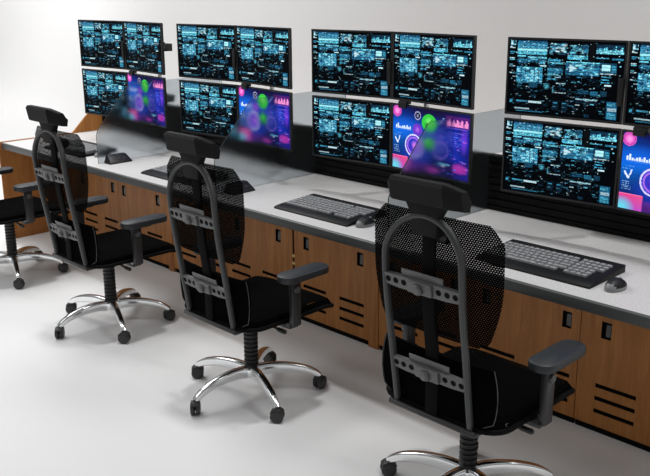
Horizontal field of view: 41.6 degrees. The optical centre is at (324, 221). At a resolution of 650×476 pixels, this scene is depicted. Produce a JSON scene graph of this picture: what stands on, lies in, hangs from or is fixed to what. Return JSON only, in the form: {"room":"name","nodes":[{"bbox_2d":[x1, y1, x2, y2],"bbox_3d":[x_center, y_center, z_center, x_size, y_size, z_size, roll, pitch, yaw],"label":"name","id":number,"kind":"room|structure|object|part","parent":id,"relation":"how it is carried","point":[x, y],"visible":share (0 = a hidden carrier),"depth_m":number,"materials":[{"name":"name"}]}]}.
{"room":"control room","nodes":[
{"label":"control room","id":0,"kind":"room"},
{"bbox_2d":[0,175,649,475],"bbox_3d":[-4.669,0.762,4.311,9.500,0.001,23.000,-15,21,-43],"label":"floor","id":1,"kind":"structure","parent":0,"point":[84,402],"depth_m":3.89,"materials":[{"name":"paint"}]},
{"bbox_2d":[0,167,69,289],"bbox_3d":[-2.100,-0.261,5.586,0.699,1.270,0.698,-15,21,-43],"label":"chair","id":2,"kind":"object","parent":1,"relation":"on","point":[24,209],"visible":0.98,"depth_m":5.65,"materials":[{"name":"grey plastic"}]},
{"bbox_3d":[-2.247,0.230,5.814,0.304,0.090,0.039,8,17,28],"label":"leg","id":3,"kind":"part","parent":2,"relation":"part of","materials":[{"name":"silver metal"}]},
{"bbox_3d":[-2.222,0.285,5.615,0.304,0.090,0.039,-14,20,-41],"label":"leg","id":4,"kind":"part","parent":2,"relation":"part of","materials":[{"name":"silver metal"}]},
{"bbox_3d":[-2.018,0.294,5.575,0.039,0.090,0.304,-7,17,-24],"label":"leg","id":5,"kind":"part","parent":2,"relation":"part of","materials":[{"name":"silver metal"}]},
{"bbox_3d":[-2.057,0.206,5.898,0.039,0.090,0.304,3,16,11],"label":"leg","id":6,"kind":"part","parent":2,"relation":"part of","materials":[{"name":"silver metal"}]},
{"bbox_3d":[-1.921,-0.116,5.482,0.135,0.226,0.208,-15,21,-43],"label":"armrest","id":7,"kind":"part","parent":2,"relation":"part of","materials":[{"name":"grey plastic"}]},
{"bbox_3d":[-2.051,-0.080,5.684,0.540,0.070,0.500,-15,21,-43],"label":"seat","id":8,"kind":"part","parent":2,"relation":"part of","materials":[{"name":"black fabric"}]},
{"bbox_3d":[-2.051,-0.063,5.688,0.566,0.051,0.526,-15,21,-43],"label":"seat frame","id":9,"kind":"part","parent":2,"relation":"part of","materials":[{"name":"black plastic"}]},
{"bbox_3d":[-1.916,0.246,5.750,0.304,0.090,0.039,-2,15,-6],"label":"leg","id":10,"kind":"part","parent":2,"relation":"part of","materials":[{"name":"silver metal"}]},
{"bbox_2d":[0,114,102,237],"bbox_3d":[-2.087,-0.437,6.743,0.980,1.000,0.018,-15,21,-43],"label":"end panel","id":11,"kind":"object","parent":1,"relation":"on","point":[22,165],"visible":0.3,"depth_m":6.55,"materials":[{"name":"brown wood"}]},
{"bbox_2d":[60,169,77,219],"bbox_3d":[-1.817,-0.301,6.808,0.500,0.700,0.315,-15,21,-43],"label":"storage cabinet","id":12,"kind":"object","parent":1,"relation":"on","point":[69,214],"visible":0.02,"depth_m":6.68,"materials":[{"name":"brown wood"}]},
{"bbox_2d":[77,170,120,234],"bbox_3d":[-1.501,-0.219,6.499,0.500,0.700,0.577,-15,21,-43],"label":"storage cabinet","id":13,"kind":"object","parent":1,"relation":"on","point":[105,217],"visible":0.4,"depth_m":6.29,"materials":[{"name":"brown wood"}]},
{"bbox_2d":[26,105,175,343],"bbox_3d":[-1.226,-0.034,4.733,0.699,1.270,0.698,-15,21,-43],"label":"chair","id":14,"kind":"object","parent":1,"relation":"on","point":[76,243],"visible":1,"depth_m":4.58,"materials":[{"name":"black fabric"}]},
{"bbox_3d":[-1.406,-0.135,4.522,0.105,0.734,0.335,-15,21,-43],"label":"frame","id":15,"kind":"part","parent":14,"relation":"part of","materials":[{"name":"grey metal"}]},
{"bbox_3d":[-1.392,-0.280,4.498,0.024,0.414,0.528,-15,21,-43],"label":"backrest","id":16,"kind":"part","parent":14,"relation":"part of","materials":[{"name":"black fabric"}]},
{"bbox_3d":[-1.369,0.086,4.619,0.033,0.210,0.492,-15,21,-43],"label":"lumbar panel","id":17,"kind":"part","parent":14,"relation":"part of","materials":[{"name":"black"}]},
{"bbox_3d":[-1.349,0.512,4.762,0.304,0.090,0.039,-14,20,-41],"label":"leg","id":18,"kind":"part","parent":14,"relation":"part of","materials":[{"name":"silver metal"}]},
{"bbox_3d":[-1.363,0.029,4.936,0.135,0.226,0.208,-15,21,-43],"label":"armrest","id":19,"kind":"part","parent":14,"relation":"part of","materials":[{"name":"grey plastic"}]},
{"bbox_3d":[-1.373,0.457,4.962,0.304,0.090,0.039,8,17,28],"label":"leg","id":20,"kind":"part","parent":14,"relation":"part of","materials":[{"name":"silver metal"}]},
{"bbox_3d":[-1.178,0.147,4.831,0.540,0.070,0.500,-15,21,-43],"label":"seat","id":21,"kind":"part","parent":14,"relation":"part of","materials":[{"name":"black fabric"}]},
{"bbox_3d":[-1.178,0.164,4.835,0.566,0.051,0.526,-15,21,-43],"label":"seat frame","id":22,"kind":"part","parent":14,"relation":"part of","materials":[{"name":"black plastic"}]},
{"bbox_3d":[-1.144,0.521,4.722,0.039,0.090,0.304,-7,17,-24],"label":"leg","id":23,"kind":"part","parent":14,"relation":"part of","materials":[{"name":"silver metal"}]},
{"bbox_3d":[-1.111,0.233,4.668,0.024,0.024,0.214,-12,19,-36],"label":"tilt lever","id":24,"kind":"part","parent":14,"relation":"part of","materials":[{"name":"black plastic"}]},
{"bbox_3d":[-1.184,0.433,5.045,0.039,0.090,0.304,3,16,11],"label":"leg","id":25,"kind":"part","parent":14,"relation":"part of","materials":[{"name":"silver metal"}]},
{"bbox_3d":[-1.048,0.111,4.629,0.135,0.226,0.208,-15,21,-43],"label":"armrest","id":26,"kind":"part","parent":14,"relation":"part of","materials":[{"name":"grey plastic"}]},
{"bbox_3d":[-1.042,0.472,4.897,0.304,0.090,0.039,-2,15,-6],"label":"leg","id":27,"kind":"part","parent":14,"relation":"part of","materials":[{"name":"silver metal"}]},
{"bbox_2d":[118,181,168,268],"bbox_3d":[-1.089,-0.112,6.097,0.500,0.700,0.585,-15,21,-43],"label":"storage cabinet","id":28,"kind":"object","parent":1,"relation":"on","point":[134,201],"visible":0.31,"depth_m":5.90,"materials":[{"name":"brown wood"}]},
{"bbox_3d":[-1.254,0.256,6.026,0.010,0.029,0.581,-15,21,-43],"label":"kick plate","id":29,"kind":"part","parent":28,"relation":"part of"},
{"bbox_2d":[165,194,175,271],"bbox_3d":[-0.870,-0.051,5.867,0.484,0.700,0.056,-15,21,-43],"label":"divider","id":30,"kind":"object","parent":1,"relation":"on","point":[169,230],"visible":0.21,"depth_m":5.73,"materials":[{"name":"brown wood"}]},
{"bbox_2d":[173,198,226,273],"bbox_3d":[-0.638,0.005,5.657,0.500,0.700,0.573,-15,21,-43],"label":"storage cabinet","id":31,"kind":"object","parent":1,"relation":"on","point":[188,255],"visible":0.12,"depth_m":5.60,"materials":[{"name":"brown wood"}]},
{"bbox_2d":[164,131,333,423],"bbox_3d":[-0.353,0.193,3.880,0.699,1.270,0.698,-15,21,-43],"label":"chair","id":32,"kind":"object","parent":1,"relation":"on","point":[250,306],"visible":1,"depth_m":3.71,"materials":[{"name":"black fabric"}]},
{"bbox_3d":[-0.533,0.092,3.669,0.105,0.734,0.335,-15,21,-43],"label":"frame","id":33,"kind":"part","parent":32,"relation":"part of","materials":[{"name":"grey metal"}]},
{"bbox_3d":[-0.518,-0.053,3.645,0.024,0.414,0.528,-15,21,-43],"label":"backrest","id":34,"kind":"part","parent":32,"relation":"part of","materials":[{"name":"black fabric"}]},
{"bbox_3d":[-0.489,0.256,4.083,0.135,0.226,0.208,-15,21,-43],"label":"armrest","id":35,"kind":"part","parent":32,"relation":"part of","materials":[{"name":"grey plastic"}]},
{"bbox_3d":[-0.496,0.313,3.766,0.033,0.210,0.492,-15,21,-43],"label":"lumbar panel","id":36,"kind":"part","parent":32,"relation":"part of","materials":[{"name":"black"}]},
{"bbox_3d":[-0.500,0.684,4.109,0.304,0.090,0.039,8,17,28],"label":"leg","id":37,"kind":"part","parent":32,"relation":"part of","materials":[{"name":"silver metal"}]},
{"bbox_3d":[-0.475,0.738,3.909,0.304,0.090,0.039,-14,20,-41],"label":"leg","id":38,"kind":"part","parent":32,"relation":"part of","materials":[{"name":"silver metal"}]},
{"bbox_3d":[-0.304,0.391,3.983,0.566,0.051,0.526,-15,21,-43],"label":"seat frame","id":39,"kind":"part","parent":32,"relation":"part of","materials":[{"name":"black plastic"}]},
{"bbox_3d":[-0.304,0.374,3.978,0.540,0.070,0.500,-15,21,-43],"label":"seat","id":40,"kind":"part","parent":32,"relation":"part of","materials":[{"name":"black fabric"}]},
{"bbox_3d":[-0.310,0.660,4.192,0.039,0.090,0.304,3,16,11],"label":"leg","id":41,"kind":"part","parent":32,"relation":"part of","materials":[{"name":"silver metal"}]},
{"bbox_3d":[-0.271,0.748,3.869,0.039,0.090,0.304,-7,17,-24],"label":"leg","id":42,"kind":"part","parent":32,"relation":"part of","materials":[{"name":"silver metal"}]},
{"bbox_3d":[-0.238,0.460,3.815,0.024,0.024,0.214,-12,19,-36],"label":"tilt lever","id":43,"kind":"part","parent":32,"relation":"part of","materials":[{"name":"black plastic"}]},
{"bbox_3d":[-0.174,0.338,3.776,0.135,0.226,0.208,-15,21,-43],"label":"armrest","id":44,"kind":"part","parent":32,"relation":"part of","materials":[{"name":"grey plastic"}]},
{"bbox_3d":[-0.169,0.699,4.045,0.304,0.090,0.039,-2,15,-6],"label":"leg","id":45,"kind":"part","parent":32,"relation":"part of","materials":[{"name":"silver metal"}]},
{"bbox_3d":[-0.120,0.292,3.682,0.032,0.032,0.010,-15,21,-43],"label":"adjuster knob","id":46,"kind":"part","parent":32,"relation":"part of","materials":[{"name":"grey plastic"}]},
{"bbox_2d":[225,211,293,279],"bbox_3d":[-0.221,0.114,5.249,0.500,0.700,0.606,-15,21,-43],"label":"storage cabinet","id":47,"kind":"object","parent":1,"relation":"on","point":[267,250],"visible":0.32,"depth_m":5.04,"materials":[{"name":"brown wood"}]},
{"bbox_3d":[-0.259,0.078,4.921,0.012,0.062,0.020,-15,21,-43],"label":"finger pull","id":48,"kind":"part","parent":47,"relation":"part of","materials":[{"name":"grey metal"}]},
{"bbox_2d":[1,130,649,328],"bbox_3d":[-0.114,-0.149,4.776,0.950,0.046,5.563,-15,21,-43],"label":"desktop surface","id":49,"kind":"structure","parent":47,"relation":"on","point":[631,305],"depth_m":3.98,"materials":[{"name":"white laminate"}]},
{"bbox_2d":[44,140,96,156],"bbox_3d":[-1.736,-0.525,6.040,0.284,0.035,0.524,-15,21,-43],"label":"keyboard","id":50,"kind":"object","parent":49,"relation":"on","point":[90,147],"visible":0.3,"depth_m":5.97,"materials":[{"name":"plastic"}]},
{"bbox_2d":[104,152,131,164],"bbox_3d":[-1.357,-0.418,5.606,0.167,0.052,0.078,-15,21,-43],"label":"box","id":51,"kind":"object","parent":49,"relation":"on","point":[117,158],"visible":1,"depth_m":5.58,"materials":[{"name":"black plastic"}]},
{"bbox_2d":[102,116,204,137],"bbox_3d":[-1.310,-0.766,6.449,0.048,0.280,1.354,-15,21,-43],"label":"panel","id":52,"kind":"object","parent":49,"relation":"on","point":[104,117],"visible":0.09,"depth_m":6.04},
{"bbox_2d":[158,43,171,76],"bbox_3d":[-1.226,-1.096,6.230,0.099,0.470,0.390,-15,21,-43],"label":"mount","id":53,"kind":"object","parent":52,"relation":"on","point":[168,46],"visible":0.12,"depth_m":6.04,"materials":[{"name":"paint"}]},
{"bbox_2d":[78,20,125,69],"bbox_3d":[-1.548,-1.305,6.245,0.536,0.336,0.223,12,20,38],"label":"monitor","id":54,"kind":"object","parent":53,"relation":"attached to","point":[102,45],"visible":1,"depth_m":6.17,"materials":[{"name":"black"}]},
{"bbox_2d":[82,68,126,115],"bbox_3d":[-1.546,-0.964,6.341,0.532,0.336,0.208,12,20,38],"label":"monitor","id":55,"kind":"object","parent":53,"relation":"attached to","point":[102,89],"visible":0.87,"depth_m":6.29,"materials":[{"name":"black glass"}]},
{"bbox_2d":[123,21,165,75],"bbox_3d":[-1.161,-1.186,5.871,0.230,0.372,0.538,-12,19,-38],"label":"monitor","id":56,"kind":"object","parent":53,"relation":"attached to","point":[144,42],"visible":1,"depth_m":5.79,"materials":[{"name":"black"}]},
{"bbox_2d":[126,72,167,127],"bbox_3d":[-1.156,-0.862,5.959,0.208,0.336,0.532,-12,19,-38],"label":"monitor","id":57,"kind":"object","parent":53,"relation":"attached to","point":[160,82],"visible":0.41,"depth_m":5.75,"materials":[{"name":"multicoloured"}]},
{"bbox_2d":[96,78,221,163],"bbox_3d":[-1.111,-0.719,5.853,1.032,0.500,0.006,-15,21,-43],"label":"glass wall","id":58,"kind":"structure","parent":49,"relation":"on","point":[130,127],"depth_m":5.72,"materials":[{"name":"white"}]},
{"bbox_2d":[141,165,210,182],"bbox_3d":[-0.850,-0.294,5.175,0.284,0.035,0.524,-15,21,-43],"label":"keyboard","id":59,"kind":"object","parent":49,"relation":"on","point":[160,172],"visible":0.12,"depth_m":5.21,"materials":[{"name":"plastic"}]},
{"bbox_2d":[225,180,254,194],"bbox_3d":[-0.477,-0.193,4.760,0.167,0.052,0.078,-15,21,-43],"label":"box","id":60,"kind":"object","parent":49,"relation":"on","point":[247,187],"visible":0.46,"depth_m":4.77,"materials":[{"name":"black plastic"}]},
{"bbox_2d":[204,135,329,175],"bbox_3d":[-0.396,-0.529,5.557,0.048,0.280,1.240,-15,21,-43],"label":"panel","id":61,"kind":"object","parent":49,"relation":"on","point":[322,165],"visible":0.17,"depth_m":5.20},
{"bbox_3d":[-0.352,-0.869,5.377,0.099,0.470,0.390,-15,21,-43],"label":"monitor mount","id":62,"kind":"object","parent":61,"relation":"on","visible":0},
{"bbox_2d":[176,24,236,81],"bbox_3d":[-0.675,-1.078,5.392,0.536,0.336,0.223,12,20,38],"label":"monitor","id":63,"kind":"object","parent":62,"relation":"attached to","point":[205,51],"visible":1,"depth_m":5.31,"materials":[{"name":"black"}]},
{"bbox_2d":[179,80,238,137],"bbox_3d":[-0.673,-0.737,5.488,0.532,0.336,0.208,12,20,38],"label":"monitor","id":64,"kind":"object","parent":62,"relation":"attached to","point":[207,108],"visible":0.97,"depth_m":5.41,"materials":[{"name":"black"}]},
{"bbox_2d":[236,25,292,89],"bbox_3d":[-0.288,-0.960,5.018,0.230,0.372,0.538,-12,19,-38],"label":"monitor","id":65,"kind":"object","parent":62,"relation":"attached to","point":[264,54],"visible":1,"depth_m":4.93,"materials":[{"name":"black"}]},
{"bbox_2d":[238,85,293,151],"bbox_3d":[-0.282,-0.635,5.106,0.208,0.336,0.532,-12,19,-38],"label":"monitor","id":66,"kind":"object","parent":62,"relation":"attached to","point":[285,99],"visible":0.44,"depth_m":4.92,"materials":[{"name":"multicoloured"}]},
{"bbox_2d":[214,92,345,191],"bbox_3d":[-0.238,-0.492,5.000,1.032,0.500,0.006,-15,21,-43],"label":"glass wall","id":67,"kind":"structure","parent":49,"relation":"on","point":[251,149],"depth_m":4.91,"materials":[{"name":"white"}]},
{"bbox_2d":[274,193,382,226],"bbox_3d":[0.020,-0.067,4.321,0.284,0.035,0.524,-15,21,-43],"label":"keyboard","id":68,"kind":"object","parent":49,"relation":"on","point":[319,207],"visible":0.99,"depth_m":4.28,"materials":[{"name":"plastic"}]},
{"bbox_2d":[355,216,374,227],"bbox_3d":[0.194,-0.005,4.072,0.124,0.044,0.072,-15,21,-43],"label":"computer mouse","id":69,"kind":"object","parent":49,"relation":"on","point":[364,222],"visible":0.94,"depth_m":4.04,"materials":[{"name":"grey plastic"}]},
{"bbox_2d":[329,154,510,212],"bbox_3d":[0.488,-0.299,4.694,0.048,0.280,1.270,-15,21,-43],"label":"panel","id":70,"kind":"object","parent":49,"relation":"on","point":[497,200],"visible":0.27,"depth_m":4.83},
{"bbox_3d":[0.521,-0.642,4.524,0.099,0.470,0.390,-15,21,-43],"label":"monitor mount","id":71,"kind":"object","parent":70,"relation":"on","visible":0},
{"bbox_2d":[312,95,392,167],"bbox_3d":[0.201,-0.510,4.635,0.532,0.336,0.208,12,20,38],"label":"monitor","id":72,"kind":"object","parent":71,"relation":"attached to","point":[346,129],"visible":1,"depth_m":4.55,"materials":[{"name":"black"}]},
{"bbox_2d":[311,29,393,98],"bbox_3d":[0.199,-0.851,4.539,0.536,0.336,0.223,12,20,38],"label":"monitor","id":73,"kind":"object","parent":71,"relation":"attached to","point":[344,62],"visible":1,"depth_m":4.46,"materials":[{"name":"black glass"}]},
{"bbox_2d":[391,103,473,184],"bbox_3d":[0.591,-0.408,4.254,0.208,0.336,0.532,-12,19,-38],"label":"monitor","id":74,"kind":"object","parent":71,"relation":"attached to","point":[408,124],"visible":0.61,"depth_m":4.18,"materials":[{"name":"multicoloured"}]},
{"bbox_2d":[392,31,476,109],"bbox_3d":[0.586,-0.733,4.165,0.230,0.372,0.538,-12,19,-38],"label":"monitor","id":75,"kind":"object","parent":71,"relation":"attached to","point":[428,68],"visible":1,"depth_m":4.08,"materials":[{"name":"black"}]},
{"bbox_2d":[388,109,520,233],"bbox_3d":[0.648,-0.262,4.135,1.032,0.500,0.006,-15,21,-43],"label":"glass wall","id":76,"kind":"structure","parent":49,"relation":"on","point":[432,156],"depth_m":4.10,"materials":[{"name":"white"}]},
{"bbox_2d":[476,239,625,288],"bbox_3d":[0.905,0.161,3.464,0.284,0.035,0.524,-15,21,-43],"label":"keyboard","id":77,"kind":"object","parent":49,"relation":"on","point":[575,269],"visible":0.91,"depth_m":3.40,"materials":[{"name":"plastic"}]},
{"bbox_2d":[509,192,649,241],"bbox_3d":[1.531,-0.029,3.675,0.048,0.280,1.691,-15,21,-43],"label":"panel","id":78,"kind":"object","parent":49,"relation":"on","point":[606,220],"visible":0.41,"depth_m":3.98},
{"bbox_3d":[1.395,-0.415,3.671,0.099,0.470,0.390,-15,21,-43],"label":"monitor mount","id":79,"kind":"object","parent":78,"relation":"on","visible":0},
{"bbox_2d":[501,117,621,208],"bbox_3d":[1.074,-0.283,3.782,0.532,0.336,0.208,12,20,38],"label":"monitor","id":80,"kind":"object","parent":79,"relation":"attached to","point":[577,163],"visible":1,"depth_m":3.69,"materials":[{"name":"black"}]},
{"bbox_2d":[504,37,629,124],"bbox_3d":[1.072,-0.624,3.686,0.536,0.336,0.223,12,20,38],"label":"monitor","id":81,"kind":"object","parent":79,"relation":"attached to","point":[558,78],"visible":1,"depth_m":3.60,"materials":[{"name":"black glass"}]},
{"bbox_2d":[615,129,649,215],"bbox_3d":[1.465,-0.182,3.401,0.208,0.336,0.532,-12,19,-38],"label":"monitor","id":82,"kind":"object","parent":79,"relation":"attached to","point":[633,187],"visible":1,"depth_m":3.49,"materials":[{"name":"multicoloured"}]},
{"bbox_2d":[623,41,649,136],"bbox_3d":[1.459,-0.506,3.312,0.230,0.372,0.538,-12,19,-38],"label":"monitor","id":83,"kind":"object","parent":79,"relation":"attached to","point":[637,94],"visible":1,"depth_m":3.41,"materials":[{"name":"black"}]},
{"bbox_2d":[604,277,626,292],"bbox_3d":[1.088,0.228,3.196,0.124,0.044,0.072,-15,21,-43],"label":"computer mouse","id":84,"kind":"object","parent":49,"relation":"on","point":[614,284],"visible":1,"depth_m":3.17,"materials":[{"name":"black plastic"}]},
{"bbox_2d":[293,230,294,267],"bbox_3d":[-0.006,0.172,5.030,0.474,0.700,0.013,-15,21,-43],"label":"strip","id":85,"kind":"object","parent":1,"relation":"on","point":[293,230],"visible":0.07,"depth_m":4.85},
{"bbox_2d":[292,230,368,344],"bbox_3d":[0.199,0.224,4.834,0.508,0.700,0.586,-15,21,-43],"label":"storage cabinet","id":86,"kind":"object","parent":1,"relation":"on","point":[346,283],"visible":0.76,"depth_m":4.64,"materials":[{"name":"brown wood"}]},
{"bbox_3d":[-0.094,0.121,4.760,0.012,0.062,0.020,-15,21,-43],"label":"finger pull","id":87,"kind":"part","parent":86,"relation":"part of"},
{"bbox_3d":[0.041,0.593,4.761,0.010,0.029,0.568,-15,21,-43],"label":"kick plate","id":88,"kind":"part","parent":86,"relation":"part of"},
{"bbox_3d":[0.195,0.196,4.478,0.012,0.062,0.020,-15,21,-43],"label":"finger pull","id":89,"kind":"part","parent":86,"relation":"part of","materials":[{"name":"grey metal"}]},
{"bbox_2d":[369,251,379,349],"bbox_3d":[0.424,0.286,4.603,0.484,0.700,0.066,-15,21,-43],"label":"divider","id":90,"kind":"object","parent":1,"relation":"on","point":[373,282],"visible":0.24,"depth_m":4.46,"materials":[{"name":"brown wood"}]},
{"bbox_2d":[379,260,470,353],"bbox_3d":[0.658,0.342,4.391,0.500,0.700,0.568,-15,21,-43],"label":"storage cabinet","id":91,"kind":"object","parent":1,"relation":"on","point":[445,345],"visible":0.15,"depth_m":4.30,"materials":[{"name":"brown wood"}]},
{"bbox_2d":[375,174,585,475],"bbox_3d":[0.521,0.419,3.027,0.699,1.270,0.698,-15,21,-43],"label":"chair","id":92,"kind":"object","parent":1,"relation":"on","point":[472,393],"visible":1,"depth_m":2.83,"materials":[{"name":"black fabric"}]},
{"bbox_3d":[0.384,0.483,3.231,0.135,0.226,0.208,-15,21,-43],"label":"armrest","id":93,"kind":"part","parent":92,"relation":"part of","materials":[{"name":"grey plastic"}]},
{"bbox_3d":[0.374,0.911,3.256,0.304,0.090,0.039,8,17,28],"label":"leg","id":94,"kind":"part","parent":92,"relation":"part of","materials":[{"name":"silver metal"}]},
{"bbox_3d":[0.341,0.319,2.816,0.105,0.734,0.335,-15,21,-43],"label":"frame","id":95,"kind":"part","parent":92,"relation":"part of","materials":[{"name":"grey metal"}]},
{"bbox_3d":[0.355,0.174,2.793,0.024,0.414,0.528,-15,21,-43],"label":"backrest","id":96,"kind":"part","parent":92,"relation":"part of","materials":[{"name":"black fabric"}]},
{"bbox_3d":[0.378,0.540,2.913,0.033,0.210,0.492,-15,21,-43],"label":"lumbar panel","id":97,"kind":"part","parent":92,"relation":"part of","materials":[{"name":"black"}]},
{"bbox_3d":[0.398,0.965,3.056,0.304,0.090,0.039,-14,20,-41],"label":"leg","id":98,"kind":"part","parent":92,"relation":"part of","materials":[{"name":"silver metal"}]},
{"bbox_3d":[0.603,0.975,3.017,0.039,0.090,0.304,-7,17,-24],"label":"leg","id":99,"kind":"part","parent":92,"relation":"part of","materials":[{"name":"silver metal"}]},
{"bbox_3d":[0.569,0.618,3.130,0.566,0.051,0.526,-15,21,-43],"label":"seat frame","id":100,"kind":"part","parent":92,"relation":"part of","materials":[{"name":"black plastic"}]},
{"bbox_3d":[0.569,0.601,3.125,0.540,0.070,0.500,-15,21,-43],"label":"seat","id":101,"kind":"part","parent":92,"relation":"part of","materials":[{"name":"black fabric"}]},
{"bbox_3d":[0.705,0.926,3.192,0.304,0.090,0.039,-2,15,-6],"label":"leg","id":102,"kind":"part","parent":92,"relation":"part of","materials":[{"name":"silver metal"}]},
{"bbox_3d":[0.635,0.686,2.962,0.024,0.024,0.214,-12,19,-36],"label":"tilt lever","id":103,"kind":"part","parent":92,"relation":"part of","materials":[{"name":"black plastic"}]},
{"bbox_3d":[0.699,0.565,2.923,0.135,0.226,0.208,-15,21,-43],"label":"armrest","id":104,"kind":"part","parent":92,"relation":"part of","materials":[{"name":"grey plastic"}]},
{"bbox_3d":[0.753,0.519,2.829,0.032,0.032,0.010,-15,21,-43],"label":"adjuster knob","id":105,"kind":"part","parent":92,"relation":"part of","materials":[{"name":"grey metal"}]},
{"bbox_2d":[469,283,581,422],"bbox_3d":[1.058,0.446,4.000,0.500,0.700,0.562,-15,21,-43],"label":"storage cabinet","id":106,"kind":"object","parent":1,"relation":"on","point":[527,325],"visible":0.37,"depth_m":3.78,"materials":[{"name":"brown wood"}]},
{"bbox_3d":[0.893,0.814,3.929,0.010,0.029,0.558,-15,21,-43],"label":"kick plate","id":107,"kind":"part","parent":106,"relation":"part of","materials":[{"name":"black"}]},
{"bbox_3d":[1.044,0.417,3.648,0.012,0.062,0.020,-15,21,-43],"label":"finger pull","id":108,"kind":"part","parent":106,"relation":"part of","materials":[{"name":"grey metal"}]},
{"bbox_2d":[574,311,649,451],"bbox_3d":[1.480,0.555,3.588,0.500,0.700,0.630,-15,21,-43],"label":"storage cabinet","id":109,"kind":"object","parent":1,"relation":"on","point":[612,398],"visible":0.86,"depth_m":3.54,"materials":[{"name":"brown wood"}]},
{"bbox_3d":[1.172,0.450,3.524,0.012,0.062,0.020,-15,21,-43],"label":"finger pull","id":110,"kind":"part","parent":109,"relation":"part of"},
{"bbox_3d":[1.315,0.924,3.517,0.010,0.029,0.626,-15,21,-43],"label":"kick plate","id":111,"kind":"part","parent":109,"relation":"part of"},
{"bbox_2d":[0,0,649,154],"bbox_3d":[-0.847,-2.674,7.311,1.300,5.000,23.000,-15,21,-43],"label":"wall","id":112,"kind":"structure","parent":0,"point":[40,57],"depth_m":7.95,"materials":[{"name":"paint"}]}
]}

